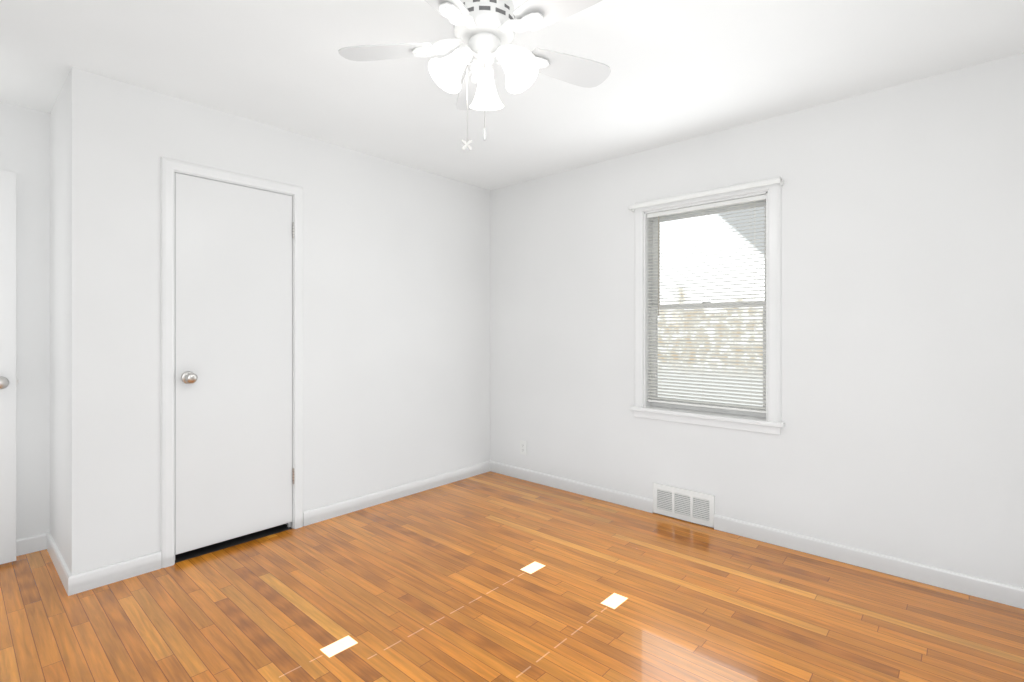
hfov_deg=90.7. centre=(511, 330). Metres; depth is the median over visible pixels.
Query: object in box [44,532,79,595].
baseboard
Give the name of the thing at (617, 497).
baseboard
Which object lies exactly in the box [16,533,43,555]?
baseboard
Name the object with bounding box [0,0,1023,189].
ceiling
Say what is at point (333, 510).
baseboard
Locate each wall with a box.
[0,101,49,538]
[50,76,67,566]
[68,67,489,574]
[490,53,1023,587]
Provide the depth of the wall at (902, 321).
2.68 m
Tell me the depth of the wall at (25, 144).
2.79 m
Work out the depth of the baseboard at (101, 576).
2.46 m
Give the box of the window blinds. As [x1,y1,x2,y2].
[647,194,765,412]
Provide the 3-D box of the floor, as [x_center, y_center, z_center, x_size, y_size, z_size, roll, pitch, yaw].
[-0.371,1.278,2.081,4.730,0.120,4.106,0,0,42]
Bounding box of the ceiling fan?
[338,0,610,149]
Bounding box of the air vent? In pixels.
[653,482,714,527]
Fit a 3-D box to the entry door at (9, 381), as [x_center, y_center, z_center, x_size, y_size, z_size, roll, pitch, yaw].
[-2.860,0.188,2.373,0.173,2.031,0.785,0,0,42]
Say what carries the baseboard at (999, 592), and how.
attached to the wall at (902, 321)
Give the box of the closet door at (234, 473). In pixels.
[175,173,293,554]
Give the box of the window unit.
[629,176,784,434]
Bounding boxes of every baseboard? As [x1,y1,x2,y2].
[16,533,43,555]
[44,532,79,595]
[80,551,160,591]
[303,461,491,525]
[492,461,653,512]
[714,514,1023,608]
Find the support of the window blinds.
attached to the window unit
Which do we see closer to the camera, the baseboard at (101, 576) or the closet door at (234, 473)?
the baseboard at (101, 576)
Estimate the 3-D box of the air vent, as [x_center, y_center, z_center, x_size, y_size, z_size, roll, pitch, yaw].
[1.094,1.113,3.247,0.403,0.195,0.014,0,0,42]
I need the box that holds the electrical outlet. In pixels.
[520,440,526,454]
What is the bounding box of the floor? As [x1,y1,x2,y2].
[0,471,1023,681]
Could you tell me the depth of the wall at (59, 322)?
2.60 m
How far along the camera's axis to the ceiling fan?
1.75 m
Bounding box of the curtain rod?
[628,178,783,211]
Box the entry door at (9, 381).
[0,170,18,563]
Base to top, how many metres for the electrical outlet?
0.114 m
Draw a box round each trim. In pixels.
[161,157,302,567]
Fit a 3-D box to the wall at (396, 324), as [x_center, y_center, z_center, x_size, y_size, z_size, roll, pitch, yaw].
[-1.154,-0.002,3.410,0.110,2.440,2.771,0,0,42]
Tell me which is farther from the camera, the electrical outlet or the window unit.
the electrical outlet
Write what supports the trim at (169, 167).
attached to the wall at (396, 324)
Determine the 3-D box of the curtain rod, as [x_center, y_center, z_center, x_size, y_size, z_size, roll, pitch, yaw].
[1.164,-0.836,3.152,0.950,0.036,0.062,0,0,42]

